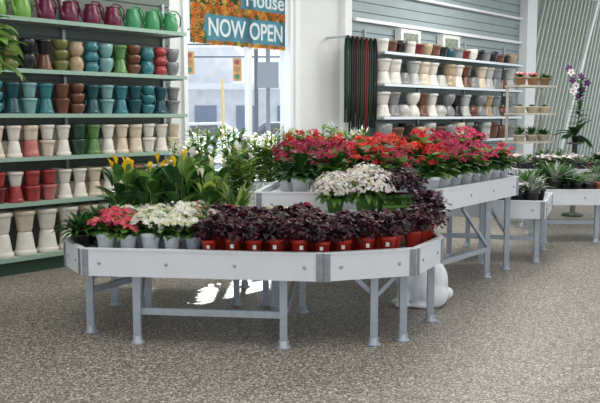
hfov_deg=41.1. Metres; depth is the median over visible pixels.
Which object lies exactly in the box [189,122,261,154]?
car
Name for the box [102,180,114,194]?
flower pot
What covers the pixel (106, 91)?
flower pot
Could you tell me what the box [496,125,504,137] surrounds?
flower pot
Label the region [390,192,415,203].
pot
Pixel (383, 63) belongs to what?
flower pot
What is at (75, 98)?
bowl
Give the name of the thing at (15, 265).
shelving unit
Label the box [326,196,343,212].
pot
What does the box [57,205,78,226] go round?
flower pot
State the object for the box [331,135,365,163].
potted kalanchoe
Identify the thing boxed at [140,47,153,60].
round planter
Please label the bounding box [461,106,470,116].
flower pot
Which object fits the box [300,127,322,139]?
lily
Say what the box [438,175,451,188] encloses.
pot
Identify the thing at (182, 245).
pot
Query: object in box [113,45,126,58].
flower pot
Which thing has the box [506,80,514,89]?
flower pot
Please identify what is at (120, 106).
flower pot
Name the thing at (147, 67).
round planter
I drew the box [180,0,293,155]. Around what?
window
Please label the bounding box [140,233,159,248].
pot
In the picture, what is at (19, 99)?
flower pot
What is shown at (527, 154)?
potted succulent
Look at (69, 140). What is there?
ribbed pot
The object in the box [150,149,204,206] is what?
calla lily
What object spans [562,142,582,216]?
pedestal
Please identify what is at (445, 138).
potted kalanchoe
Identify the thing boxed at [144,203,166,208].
potted primrose
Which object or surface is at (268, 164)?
lily
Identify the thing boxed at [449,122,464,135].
pot
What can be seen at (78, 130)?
ribbed pot
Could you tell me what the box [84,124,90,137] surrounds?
flower pot
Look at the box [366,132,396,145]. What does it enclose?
potted kalanchoe
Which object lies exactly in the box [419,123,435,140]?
pot
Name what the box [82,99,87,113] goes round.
flower pot
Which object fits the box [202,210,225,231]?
potted oxalis
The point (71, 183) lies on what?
flower pot
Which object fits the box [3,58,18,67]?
round planter
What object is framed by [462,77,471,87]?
flower pot
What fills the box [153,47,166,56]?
round planter
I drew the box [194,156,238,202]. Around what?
lily
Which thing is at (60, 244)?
flower pot
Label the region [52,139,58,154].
flower pot
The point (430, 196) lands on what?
potted oxalis
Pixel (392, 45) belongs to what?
flower pot
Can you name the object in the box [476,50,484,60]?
pot
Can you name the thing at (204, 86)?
building
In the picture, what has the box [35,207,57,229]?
flower pot
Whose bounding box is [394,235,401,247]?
pot
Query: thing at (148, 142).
flower pot
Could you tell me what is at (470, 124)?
flower pot
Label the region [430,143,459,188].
potted kalanchoe
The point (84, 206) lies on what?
flower pot
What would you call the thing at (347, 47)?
garden hose
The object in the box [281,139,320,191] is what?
potted kalanchoe
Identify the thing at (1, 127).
flower pot
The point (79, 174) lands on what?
flower pot
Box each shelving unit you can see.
[0,0,187,276]
[362,29,523,163]
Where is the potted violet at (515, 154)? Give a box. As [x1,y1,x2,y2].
[508,152,524,167]
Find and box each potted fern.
[50,209,99,246]
[56,207,103,244]
[77,203,102,240]
[94,200,124,208]
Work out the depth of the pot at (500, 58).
14.80 m
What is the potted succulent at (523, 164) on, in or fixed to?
on the bench at (515, 170)
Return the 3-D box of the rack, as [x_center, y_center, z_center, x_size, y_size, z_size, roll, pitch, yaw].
[0.761,-2.392,11.796,0.362,0.030,0.780,5,8,42]
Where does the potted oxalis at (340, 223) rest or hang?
on the display table at (135, 265)
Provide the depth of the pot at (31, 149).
7.85 m
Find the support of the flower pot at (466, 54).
on the shelving unit at (418, 57)
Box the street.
[202,155,265,180]
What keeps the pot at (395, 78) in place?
on the shelving unit at (418, 57)
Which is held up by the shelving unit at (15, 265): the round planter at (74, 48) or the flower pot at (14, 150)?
the flower pot at (14, 150)
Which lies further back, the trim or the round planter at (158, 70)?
the trim
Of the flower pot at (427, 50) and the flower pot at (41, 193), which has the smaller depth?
the flower pot at (41, 193)
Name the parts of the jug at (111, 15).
spout, handle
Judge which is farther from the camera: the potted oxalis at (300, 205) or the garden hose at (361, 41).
the garden hose at (361, 41)
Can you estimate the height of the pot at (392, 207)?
0.077 m
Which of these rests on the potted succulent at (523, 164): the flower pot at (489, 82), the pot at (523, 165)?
the pot at (523, 165)
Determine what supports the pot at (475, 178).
on the potted kalanchoe at (475, 178)
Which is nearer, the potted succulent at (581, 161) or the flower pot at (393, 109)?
the potted succulent at (581, 161)
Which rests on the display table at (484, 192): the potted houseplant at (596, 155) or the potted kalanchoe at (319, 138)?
the potted kalanchoe at (319, 138)
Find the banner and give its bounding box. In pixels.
[189,0,284,50]
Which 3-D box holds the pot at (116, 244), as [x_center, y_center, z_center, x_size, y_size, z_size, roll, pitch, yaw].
[-1.300,0.261,5.714,0.132,0.132,0.134,3,7,27]
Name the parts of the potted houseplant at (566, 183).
pot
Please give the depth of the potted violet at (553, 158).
11.08 m
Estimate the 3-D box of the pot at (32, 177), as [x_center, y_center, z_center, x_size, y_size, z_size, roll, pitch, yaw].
[-2.659,-0.235,7.940,0.158,0.147,0.158,0,6,2]
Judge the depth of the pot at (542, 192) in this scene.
8.79 m
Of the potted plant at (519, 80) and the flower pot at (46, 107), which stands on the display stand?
the potted plant at (519, 80)
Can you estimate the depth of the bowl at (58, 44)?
8.01 m
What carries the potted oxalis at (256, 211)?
on the display table at (135, 265)
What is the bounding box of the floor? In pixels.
[0,205,599,402]
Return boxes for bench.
[109,276,249,305]
[225,189,253,206]
[443,192,552,262]
[508,167,590,226]
[525,189,599,242]
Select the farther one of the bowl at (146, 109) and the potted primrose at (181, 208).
the bowl at (146, 109)
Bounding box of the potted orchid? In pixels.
[552,65,592,148]
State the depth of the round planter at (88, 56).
8.29 m
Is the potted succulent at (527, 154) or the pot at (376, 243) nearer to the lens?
the pot at (376, 243)
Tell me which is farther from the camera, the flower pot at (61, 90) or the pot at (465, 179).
the flower pot at (61, 90)
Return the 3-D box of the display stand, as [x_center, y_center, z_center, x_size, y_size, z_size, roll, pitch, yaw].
[3.550,-0.786,12.387,0.740,2.000,0.340,-3,7,-26]
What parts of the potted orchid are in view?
pot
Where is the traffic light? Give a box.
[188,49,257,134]
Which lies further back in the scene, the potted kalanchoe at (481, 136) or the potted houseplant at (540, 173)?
the potted houseplant at (540, 173)
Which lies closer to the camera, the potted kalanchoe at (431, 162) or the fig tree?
the fig tree
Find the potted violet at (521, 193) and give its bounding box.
[511,179,530,199]
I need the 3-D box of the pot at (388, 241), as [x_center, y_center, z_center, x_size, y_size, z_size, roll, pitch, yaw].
[0.594,0.293,5.451,0.122,0.125,0.120,0,6,4]
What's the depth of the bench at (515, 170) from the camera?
11.06 m
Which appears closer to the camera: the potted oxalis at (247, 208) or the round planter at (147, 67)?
the potted oxalis at (247, 208)
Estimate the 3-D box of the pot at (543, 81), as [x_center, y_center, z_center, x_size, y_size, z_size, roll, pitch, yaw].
[3.784,-1.850,12.364,0.190,0.120,0.187,-1,6,-11]
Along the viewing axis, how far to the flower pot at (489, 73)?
14.53 m
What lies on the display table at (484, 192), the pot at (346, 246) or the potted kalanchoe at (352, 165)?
the potted kalanchoe at (352, 165)
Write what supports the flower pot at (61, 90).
on the ribbed pot at (61, 104)
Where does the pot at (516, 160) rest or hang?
on the potted succulent at (518, 158)
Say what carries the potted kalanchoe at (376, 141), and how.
on the display table at (484, 192)
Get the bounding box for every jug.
[0,0,7,14]
[10,0,32,16]
[34,0,56,19]
[57,0,78,21]
[77,1,103,23]
[97,3,124,25]
[118,6,144,27]
[138,8,163,29]
[157,10,181,31]
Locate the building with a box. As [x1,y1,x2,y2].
[188,47,279,133]
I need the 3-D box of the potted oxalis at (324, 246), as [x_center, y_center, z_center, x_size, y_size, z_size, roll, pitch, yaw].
[0.142,0.240,5.307,0.281,0.260,0.272,-2,6,-17]
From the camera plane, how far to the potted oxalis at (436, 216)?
5.80 m
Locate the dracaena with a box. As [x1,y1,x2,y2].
[207,177,270,206]
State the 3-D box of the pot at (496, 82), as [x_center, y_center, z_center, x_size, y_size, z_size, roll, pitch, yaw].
[3.611,-2.174,14.842,0.260,0.190,0.260,-5,8,-39]
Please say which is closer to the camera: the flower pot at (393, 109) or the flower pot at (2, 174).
the flower pot at (2, 174)
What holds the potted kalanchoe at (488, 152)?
on the display table at (484, 192)
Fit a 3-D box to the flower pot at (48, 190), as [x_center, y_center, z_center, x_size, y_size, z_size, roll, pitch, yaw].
[-2.539,-0.099,8.090,0.158,0.155,0.158,1,6,8]
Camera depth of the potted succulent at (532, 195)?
8.49 m
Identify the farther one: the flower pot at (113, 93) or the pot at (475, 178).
the flower pot at (113, 93)
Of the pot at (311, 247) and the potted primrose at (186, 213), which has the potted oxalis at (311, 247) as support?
the pot at (311, 247)
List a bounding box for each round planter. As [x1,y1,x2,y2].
[2,46,18,57]
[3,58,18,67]
[10,35,17,44]
[68,42,83,55]
[68,56,83,70]
[83,42,98,51]
[83,52,98,61]
[84,62,98,71]
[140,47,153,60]
[140,61,153,73]
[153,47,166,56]
[153,57,166,65]
[153,66,166,74]
[398,105,410,116]
[435,105,446,116]
[469,106,478,116]
[498,106,505,115]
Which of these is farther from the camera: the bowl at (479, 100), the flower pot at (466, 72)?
the bowl at (479, 100)
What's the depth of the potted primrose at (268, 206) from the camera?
6.16 m
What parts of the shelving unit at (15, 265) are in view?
shelf, shelf, shelf, shelf, shelf, shelf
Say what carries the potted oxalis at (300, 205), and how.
on the display table at (135, 265)
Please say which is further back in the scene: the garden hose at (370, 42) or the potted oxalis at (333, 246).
the garden hose at (370, 42)
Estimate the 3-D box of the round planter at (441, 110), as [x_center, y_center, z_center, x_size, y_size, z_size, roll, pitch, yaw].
[2.350,-1.525,13.496,0.250,0.190,0.250,4,7,32]
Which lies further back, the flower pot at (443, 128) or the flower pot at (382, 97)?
the flower pot at (443, 128)
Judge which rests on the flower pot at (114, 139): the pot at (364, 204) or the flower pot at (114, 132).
the flower pot at (114, 132)
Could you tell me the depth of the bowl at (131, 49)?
8.67 m
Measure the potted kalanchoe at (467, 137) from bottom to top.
0.507 m
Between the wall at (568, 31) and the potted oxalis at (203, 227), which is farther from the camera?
the wall at (568, 31)
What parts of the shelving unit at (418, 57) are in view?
shelf, shelf, shelf, shelf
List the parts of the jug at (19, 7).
spout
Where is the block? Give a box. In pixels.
[319,210,404,242]
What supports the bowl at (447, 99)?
on the bowl
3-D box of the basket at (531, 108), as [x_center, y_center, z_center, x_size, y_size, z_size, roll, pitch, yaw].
[3.568,-1.429,12.304,0.200,0.135,0.197,-1,6,-11]
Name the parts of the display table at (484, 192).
leg, rail, rail, rail, leg, leg, leg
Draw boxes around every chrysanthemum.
[308,170,357,212]
[334,162,395,211]
[366,170,407,211]
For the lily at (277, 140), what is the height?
0.755 m
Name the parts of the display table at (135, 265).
rail, leg, leg, leg, rail, leg, leg, leg, rail, leg, leg, rail, leg, rail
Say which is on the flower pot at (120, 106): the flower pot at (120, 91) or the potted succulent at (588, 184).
the flower pot at (120, 91)
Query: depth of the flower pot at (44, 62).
7.90 m
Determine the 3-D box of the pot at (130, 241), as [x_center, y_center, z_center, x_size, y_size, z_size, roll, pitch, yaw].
[-1.190,0.282,5.538,0.129,0.127,0.127,-4,7,-33]
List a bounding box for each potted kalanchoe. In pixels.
[271,139,300,173]
[271,150,294,191]
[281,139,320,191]
[285,129,320,149]
[285,136,313,150]
[303,137,330,187]
[309,149,330,191]
[312,133,344,147]
[316,138,355,181]
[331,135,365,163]
[342,154,361,182]
[348,140,356,145]
[348,145,376,179]
[350,142,372,161]
[363,145,394,177]
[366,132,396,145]
[367,137,390,163]
[373,132,406,163]
[378,142,414,190]
[386,147,418,191]
[388,136,421,170]
[400,128,437,185]
[416,145,448,189]
[419,142,448,172]
[420,133,449,142]
[426,132,459,156]
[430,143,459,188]
[436,129,459,140]
[439,145,470,186]
[447,131,477,149]
[449,140,481,184]
[453,125,488,153]
[469,148,488,182]
[470,143,500,181]
[482,142,507,179]
[495,142,516,178]
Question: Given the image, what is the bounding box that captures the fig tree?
[0,15,27,81]
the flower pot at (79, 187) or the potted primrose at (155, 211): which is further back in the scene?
the flower pot at (79, 187)
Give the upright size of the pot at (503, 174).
0.140 m
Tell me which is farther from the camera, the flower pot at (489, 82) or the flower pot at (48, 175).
the flower pot at (489, 82)
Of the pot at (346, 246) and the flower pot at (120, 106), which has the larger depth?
the flower pot at (120, 106)
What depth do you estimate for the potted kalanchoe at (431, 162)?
6.72 m
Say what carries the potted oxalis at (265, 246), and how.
on the display table at (135, 265)
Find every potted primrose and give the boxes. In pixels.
[84,213,121,247]
[97,205,132,215]
[103,211,133,247]
[110,216,143,247]
[115,204,137,208]
[125,207,147,214]
[129,212,155,247]
[130,213,165,248]
[136,205,164,212]
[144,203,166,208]
[144,212,173,248]
[145,208,169,214]
[156,215,187,248]
[167,209,192,248]
[169,205,196,214]
[175,200,196,206]
[176,216,201,249]
[189,208,221,249]
[192,200,210,209]
[263,204,278,208]
[292,202,321,211]
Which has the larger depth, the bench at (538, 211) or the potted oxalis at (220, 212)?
the bench at (538, 211)
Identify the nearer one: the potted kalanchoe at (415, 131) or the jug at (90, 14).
the potted kalanchoe at (415, 131)
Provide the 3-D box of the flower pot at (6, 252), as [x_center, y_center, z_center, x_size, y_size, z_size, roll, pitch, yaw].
[-2.897,0.431,7.775,0.224,0.230,0.224,6,8,42]
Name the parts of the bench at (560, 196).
leg, leg, rail, leg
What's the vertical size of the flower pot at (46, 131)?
0.152 m
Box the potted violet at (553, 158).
[545,154,562,164]
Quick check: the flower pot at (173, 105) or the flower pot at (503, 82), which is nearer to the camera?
the flower pot at (173, 105)
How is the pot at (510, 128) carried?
on the shelving unit at (418, 57)
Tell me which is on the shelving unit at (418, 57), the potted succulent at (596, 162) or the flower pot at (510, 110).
the flower pot at (510, 110)
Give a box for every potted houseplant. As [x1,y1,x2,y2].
[512,169,554,199]
[532,160,577,188]
[532,167,559,178]
[533,148,554,156]
[549,148,566,160]
[554,162,579,174]
[558,166,573,175]
[560,173,578,188]
[582,164,599,174]
[588,153,599,160]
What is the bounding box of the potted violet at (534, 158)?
[529,154,546,168]
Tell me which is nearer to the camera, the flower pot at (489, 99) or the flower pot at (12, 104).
the flower pot at (12, 104)
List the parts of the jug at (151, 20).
spout, handle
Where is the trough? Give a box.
[379,199,413,213]
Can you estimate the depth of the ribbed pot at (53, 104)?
8.19 m
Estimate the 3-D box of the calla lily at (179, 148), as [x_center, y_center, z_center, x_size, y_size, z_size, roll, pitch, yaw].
[-0.985,-0.159,7.013,0.456,0.688,0.459,2,6,17]
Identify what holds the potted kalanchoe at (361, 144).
on the display table at (484, 192)
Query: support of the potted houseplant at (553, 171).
on the bench at (560, 196)
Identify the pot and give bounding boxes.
[0,98,6,113]
[0,126,3,140]
[0,141,4,157]
[0,172,5,187]
[0,187,6,203]
[0,211,12,234]
[0,234,13,258]
[1,140,8,156]
[3,82,19,97]
[4,98,20,113]
[4,185,10,201]
[5,125,21,140]
[6,141,22,157]
[6,171,23,186]
[8,186,24,202]
[12,209,35,231]
[14,231,36,255]
[17,98,24,113]
[19,125,23,139]
[19,140,24,153]
[20,82,36,97]
[21,98,37,113]
[21,184,25,199]
[22,125,38,139]
[23,140,38,156]
[23,170,39,185]
[24,185,40,200]
[33,55,38,68]
[35,98,40,113]
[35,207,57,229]
[36,39,51,54]
[36,54,52,69]
[36,229,58,252]
[37,83,53,97]
[37,139,41,155]
[38,98,53,113]
[39,125,54,139]
[39,140,54,155]
[39,183,43,198]
[40,169,55,183]
[41,184,56,199]
[47,168,62,181]
[51,99,56,113]
[52,128,57,138]
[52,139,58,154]
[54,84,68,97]
[54,98,69,113]
[54,182,59,197]
[55,125,70,139]
[56,139,70,155]
[56,169,71,182]
[57,183,72,198]
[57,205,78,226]
[58,229,71,249]
[68,139,73,153]
[69,181,74,193]
[70,124,85,138]
[71,139,85,154]
[71,232,90,246]
[72,168,86,181]
[72,182,87,196]
[77,203,97,214]
[78,166,91,179]
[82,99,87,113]
[83,138,88,153]
[84,85,99,98]
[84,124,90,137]
[84,180,89,191]
[85,99,99,113]
[85,125,100,138]
[86,139,100,153]
[87,167,101,180]
[87,181,102,195]
[88,229,95,244]
[96,231,113,247]
[97,99,102,113]
[97,201,110,208]
[98,138,102,150]
[99,99,113,113]
[99,179,103,191]
[100,85,113,98]
[101,124,114,137]
[101,138,114,153]
[102,166,112,179]
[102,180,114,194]
[111,89,115,99]
[112,100,115,113]
[112,127,116,137]
[112,138,116,149]
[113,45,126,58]
[113,59,127,72]
[113,86,127,99]
[113,230,120,247]
[114,100,128,113]
[114,124,128,137]
[115,138,128,152]
[120,233,136,247]
[127,86,141,99]
[127,100,141,113]
[128,124,141,137]
[128,138,142,152]
[135,235,142,247]
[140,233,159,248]
[142,124,154,136]
[142,137,154,151]
[142,164,155,170]
[154,87,166,99]
[154,100,167,113]
[155,124,167,136]
[155,137,167,150]
[158,239,164,248]
[163,234,180,248]
[166,100,179,113]
[167,87,179,99]
[167,123,179,136]
[167,137,179,150]
[179,232,186,248]
[185,235,201,249]
[201,238,216,249]
[215,236,225,249]
[224,237,241,249]
[240,241,246,250]
[245,237,262,250]
[249,182,256,190]
[255,180,264,189]
[261,236,269,250]
[268,239,285,250]
[280,179,292,191]
[284,238,291,251]
[290,237,306,251]
[291,177,310,191]
[306,238,315,251]
[314,239,330,251]
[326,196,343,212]
[327,239,336,251]
[335,238,352,250]
[351,236,358,250]
[354,194,378,211]
[358,236,374,249]
[373,234,379,248]
[375,58,391,70]
[375,71,390,83]
[376,38,388,51]
[377,92,390,103]
[377,104,390,116]
[377,195,393,211]
[378,234,395,248]
[379,204,412,213]
[388,41,397,51]
[388,59,401,71]
[388,92,400,104]
[388,105,400,116]
[389,72,401,83]
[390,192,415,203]
[391,127,403,137]
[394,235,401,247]
[398,123,414,137]
[400,73,410,84]
[404,41,415,53]
[404,230,419,247]
[405,61,420,73]
[409,73,420,84]
[415,44,424,54]
[417,93,429,104]
[417,105,428,116]
[418,62,429,73]
[418,74,429,85]
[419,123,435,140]
[420,230,427,243]
[423,177,439,189]
[426,93,437,104]
[426,105,437,116]
[427,224,434,240]
[428,63,438,74]
[429,75,438,85]
[430,45,440,55]
[435,126,445,138]
[436,75,447,85]
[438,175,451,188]
[440,47,448,56]
[441,64,455,75]
[445,76,455,86]
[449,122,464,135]
[450,173,461,186]
[451,47,463,58]
[452,94,463,105]
[452,106,462,116]
[455,65,464,75]
[455,76,463,86]
[460,95,471,105]
[460,171,472,184]
[461,66,472,76]
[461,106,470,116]
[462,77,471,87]
[463,51,470,58]
[464,122,473,135]
[469,77,479,87]
[471,172,481,182]
[473,67,487,77]
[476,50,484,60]
[477,168,491,181]
[479,78,486,87]
[482,122,490,138]
[483,96,493,105]
[483,106,493,115]
[484,51,491,60]
[485,68,494,78]
[485,78,494,88]
[489,122,499,137]
[490,169,499,179]
[491,96,500,105]
[491,106,500,115]
[492,68,501,78]
[492,79,501,88]
[496,55,504,62]
[498,167,508,178]
[500,79,506,88]
[502,70,515,79]
[503,55,510,62]
[503,125,514,137]
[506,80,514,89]
[511,191,524,199]
[512,135,525,140]
[513,159,520,168]
[514,77,526,84]
[519,162,530,168]
[524,134,537,140]
[524,190,539,200]
[527,77,538,84]
[533,162,544,168]
[536,188,545,200]
[537,134,549,140]
[539,78,550,84]
[576,161,588,168]
[584,182,595,188]
[594,181,599,188]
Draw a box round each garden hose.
[344,35,350,122]
[348,36,355,133]
[354,36,359,126]
[357,37,364,130]
[362,37,368,132]
[366,38,372,125]
[371,38,377,127]
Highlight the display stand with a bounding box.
[503,85,557,152]
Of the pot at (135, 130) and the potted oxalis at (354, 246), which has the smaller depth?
the potted oxalis at (354, 246)
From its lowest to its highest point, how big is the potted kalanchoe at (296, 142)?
0.450 m
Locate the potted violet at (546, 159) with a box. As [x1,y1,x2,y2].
[543,152,556,166]
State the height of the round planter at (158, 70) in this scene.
0.103 m
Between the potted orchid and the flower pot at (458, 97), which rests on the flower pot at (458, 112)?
the flower pot at (458, 97)
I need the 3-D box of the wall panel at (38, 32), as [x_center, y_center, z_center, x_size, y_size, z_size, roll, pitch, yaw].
[-2.990,-1.436,7.933,0.038,4.050,4.300,5,8,42]
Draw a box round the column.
[515,0,537,158]
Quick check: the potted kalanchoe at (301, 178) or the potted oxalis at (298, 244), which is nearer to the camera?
the potted oxalis at (298, 244)
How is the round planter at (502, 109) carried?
on the shelving unit at (418, 57)
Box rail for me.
[353,0,522,43]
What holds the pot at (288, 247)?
on the potted oxalis at (288, 247)
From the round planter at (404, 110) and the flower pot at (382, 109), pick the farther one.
the round planter at (404, 110)
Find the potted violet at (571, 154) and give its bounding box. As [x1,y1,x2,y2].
[570,153,583,168]
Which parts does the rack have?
arm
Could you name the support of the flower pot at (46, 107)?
on the shelving unit at (15, 265)
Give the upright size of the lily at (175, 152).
0.697 m
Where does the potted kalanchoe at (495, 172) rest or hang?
on the display table at (484, 192)
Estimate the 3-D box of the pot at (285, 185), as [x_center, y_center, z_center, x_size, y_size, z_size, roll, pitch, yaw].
[-0.111,-0.131,6.766,0.129,0.126,0.127,-1,6,-5]
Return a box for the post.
[221,78,224,159]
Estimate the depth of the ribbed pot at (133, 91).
8.73 m
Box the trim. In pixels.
[293,0,351,140]
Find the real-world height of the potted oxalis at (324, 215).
0.264 m
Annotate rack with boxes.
[326,36,373,40]
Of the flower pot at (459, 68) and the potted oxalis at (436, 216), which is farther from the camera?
the flower pot at (459, 68)
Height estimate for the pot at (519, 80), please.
0.120 m
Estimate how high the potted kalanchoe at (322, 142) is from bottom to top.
0.466 m
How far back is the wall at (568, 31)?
17.92 m
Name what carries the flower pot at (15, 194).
on the shelving unit at (15, 265)
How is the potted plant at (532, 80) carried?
on the display stand
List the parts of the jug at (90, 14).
spout, handle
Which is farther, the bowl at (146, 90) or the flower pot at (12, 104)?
the bowl at (146, 90)
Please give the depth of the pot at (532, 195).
8.49 m
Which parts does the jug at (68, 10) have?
spout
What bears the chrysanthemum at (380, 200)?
on the block
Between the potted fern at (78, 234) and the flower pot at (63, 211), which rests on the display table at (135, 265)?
the potted fern at (78, 234)
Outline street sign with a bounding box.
[257,49,278,158]
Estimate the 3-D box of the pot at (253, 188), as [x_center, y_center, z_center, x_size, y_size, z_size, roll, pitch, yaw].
[-0.585,-0.160,9.538,0.146,0.146,0.149,1,6,5]
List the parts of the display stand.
post, post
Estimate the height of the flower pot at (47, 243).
0.230 m
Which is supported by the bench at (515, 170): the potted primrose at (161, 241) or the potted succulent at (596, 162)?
the potted succulent at (596, 162)
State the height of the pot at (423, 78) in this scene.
0.190 m
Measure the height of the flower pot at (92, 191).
0.155 m
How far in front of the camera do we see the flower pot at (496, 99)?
14.79 m
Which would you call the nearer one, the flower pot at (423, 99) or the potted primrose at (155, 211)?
the potted primrose at (155, 211)
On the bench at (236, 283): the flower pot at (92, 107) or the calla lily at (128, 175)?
the calla lily at (128, 175)
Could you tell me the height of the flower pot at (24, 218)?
0.212 m
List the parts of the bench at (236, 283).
leg, leg, leg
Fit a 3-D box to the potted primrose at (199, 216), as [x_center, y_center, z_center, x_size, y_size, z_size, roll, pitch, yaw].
[-0.653,0.194,5.641,0.279,0.281,0.268,-1,6,-7]
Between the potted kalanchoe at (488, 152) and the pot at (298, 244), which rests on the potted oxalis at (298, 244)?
the pot at (298, 244)
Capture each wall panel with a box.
[0,0,171,250]
[351,0,519,164]
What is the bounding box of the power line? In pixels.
[187,29,279,57]
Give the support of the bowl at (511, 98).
on the flower pot at (510, 110)
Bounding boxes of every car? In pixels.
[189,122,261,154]
[252,122,279,142]
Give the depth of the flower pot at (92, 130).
8.38 m
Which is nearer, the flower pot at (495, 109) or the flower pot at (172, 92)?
the flower pot at (172, 92)
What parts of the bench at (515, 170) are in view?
rail, leg, rail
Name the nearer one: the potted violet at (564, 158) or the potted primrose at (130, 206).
the potted primrose at (130, 206)
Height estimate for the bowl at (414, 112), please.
0.190 m
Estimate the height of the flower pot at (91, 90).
0.143 m
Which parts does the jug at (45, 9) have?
spout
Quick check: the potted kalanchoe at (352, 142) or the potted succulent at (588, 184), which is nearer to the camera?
the potted kalanchoe at (352, 142)
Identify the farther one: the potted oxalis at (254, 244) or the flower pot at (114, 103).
the flower pot at (114, 103)
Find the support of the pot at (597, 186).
on the potted succulent at (597, 186)
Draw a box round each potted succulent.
[513,156,524,168]
[518,159,530,168]
[524,184,542,200]
[525,154,535,168]
[535,182,549,200]
[571,179,583,188]
[573,176,585,188]
[576,157,589,168]
[583,178,596,188]
[584,174,598,188]
[585,157,595,168]
[590,159,599,168]
[594,176,599,188]
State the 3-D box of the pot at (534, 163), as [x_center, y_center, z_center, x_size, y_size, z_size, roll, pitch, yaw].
[3.330,-0.477,11.153,0.156,0.130,0.154,4,7,32]
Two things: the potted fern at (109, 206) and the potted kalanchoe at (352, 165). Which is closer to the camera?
the potted fern at (109, 206)
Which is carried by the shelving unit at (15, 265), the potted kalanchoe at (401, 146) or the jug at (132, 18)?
the jug at (132, 18)
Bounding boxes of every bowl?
[19,37,35,52]
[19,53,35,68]
[52,39,67,49]
[52,50,67,59]
[52,60,68,69]
[69,83,84,93]
[69,94,84,103]
[70,104,84,113]
[98,44,112,57]
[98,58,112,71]
[126,45,140,54]
[126,55,140,64]
[126,65,140,73]
[140,95,154,104]
[141,86,154,94]
[141,105,154,113]
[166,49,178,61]
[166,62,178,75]
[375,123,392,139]
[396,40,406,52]
[405,93,419,104]
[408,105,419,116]
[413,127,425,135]
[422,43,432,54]
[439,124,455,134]
[441,94,455,105]
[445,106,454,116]
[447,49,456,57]
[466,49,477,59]
[473,95,486,105]
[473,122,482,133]
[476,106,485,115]
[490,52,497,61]
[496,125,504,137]
[501,96,514,106]
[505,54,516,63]
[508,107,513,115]
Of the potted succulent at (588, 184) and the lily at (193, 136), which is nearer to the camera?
the lily at (193, 136)
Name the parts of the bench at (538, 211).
leg, leg, rail, leg, leg, rail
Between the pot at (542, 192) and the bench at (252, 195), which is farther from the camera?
the bench at (252, 195)
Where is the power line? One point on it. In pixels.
(187, 29)
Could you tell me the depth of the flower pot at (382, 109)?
12.21 m
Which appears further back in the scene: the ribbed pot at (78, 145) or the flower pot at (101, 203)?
the flower pot at (101, 203)
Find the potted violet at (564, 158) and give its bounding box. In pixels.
[558,153,577,167]
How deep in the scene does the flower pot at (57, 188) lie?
8.28 m
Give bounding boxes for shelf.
[503,140,555,143]
[504,113,556,114]
[505,85,557,87]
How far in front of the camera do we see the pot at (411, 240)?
5.68 m
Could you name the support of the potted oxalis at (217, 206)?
on the display table at (135, 265)
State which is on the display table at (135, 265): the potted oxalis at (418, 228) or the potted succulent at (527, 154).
the potted oxalis at (418, 228)
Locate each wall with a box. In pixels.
[169,0,339,160]
[533,0,599,157]
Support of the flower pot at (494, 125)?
on the shelving unit at (418, 57)
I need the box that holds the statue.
[391,263,452,308]
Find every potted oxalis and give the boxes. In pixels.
[190,215,227,249]
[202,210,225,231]
[205,202,232,210]
[206,213,232,249]
[209,212,253,249]
[217,206,230,212]
[224,208,245,218]
[226,212,260,250]
[230,215,276,250]
[239,206,253,211]
[247,206,267,216]
[253,214,279,250]
[255,213,300,250]
[263,205,290,216]
[276,217,303,251]
[279,213,323,251]
[287,201,317,212]
[289,208,314,216]
[300,209,325,251]
[300,219,343,251]
[314,212,333,220]
[323,217,336,251]
[326,215,366,250]
[332,211,364,250]
[333,209,349,217]
[344,209,385,249]
[356,211,393,248]
[366,208,409,248]
[383,166,428,203]
[389,214,415,247]
[395,208,434,247]
[399,206,432,244]
[401,189,451,222]
[409,202,444,243]
[416,203,448,240]
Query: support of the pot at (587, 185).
on the potted succulent at (588, 184)
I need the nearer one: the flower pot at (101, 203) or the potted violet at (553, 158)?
the flower pot at (101, 203)
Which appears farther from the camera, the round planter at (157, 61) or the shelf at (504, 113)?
the shelf at (504, 113)
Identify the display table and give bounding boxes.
[63,229,443,349]
[254,175,518,306]
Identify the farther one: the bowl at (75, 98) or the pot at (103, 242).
the bowl at (75, 98)
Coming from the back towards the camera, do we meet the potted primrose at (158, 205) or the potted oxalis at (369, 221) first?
the potted primrose at (158, 205)
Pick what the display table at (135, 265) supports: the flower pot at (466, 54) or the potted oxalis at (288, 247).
the potted oxalis at (288, 247)
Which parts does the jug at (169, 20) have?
spout, handle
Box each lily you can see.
[94,155,140,205]
[107,157,148,206]
[111,157,145,205]
[125,161,165,204]
[141,153,172,207]
[141,158,178,204]
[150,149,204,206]
[163,138,202,160]
[166,146,207,201]
[171,144,207,196]
[181,136,209,193]
[183,124,225,168]
[189,165,227,204]
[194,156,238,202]
[202,162,231,191]
[216,122,248,185]
[223,143,260,204]
[237,133,262,190]
[252,136,270,189]
[257,131,281,185]
[269,130,282,166]
[278,123,301,160]
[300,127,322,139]
[321,122,343,139]
[343,125,370,142]
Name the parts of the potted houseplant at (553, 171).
pot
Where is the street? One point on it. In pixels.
(217, 161)
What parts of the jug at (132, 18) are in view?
spout, handle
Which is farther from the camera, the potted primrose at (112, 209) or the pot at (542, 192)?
the pot at (542, 192)
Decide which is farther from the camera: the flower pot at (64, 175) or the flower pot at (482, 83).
the flower pot at (482, 83)
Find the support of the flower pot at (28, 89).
on the flower pot at (29, 104)

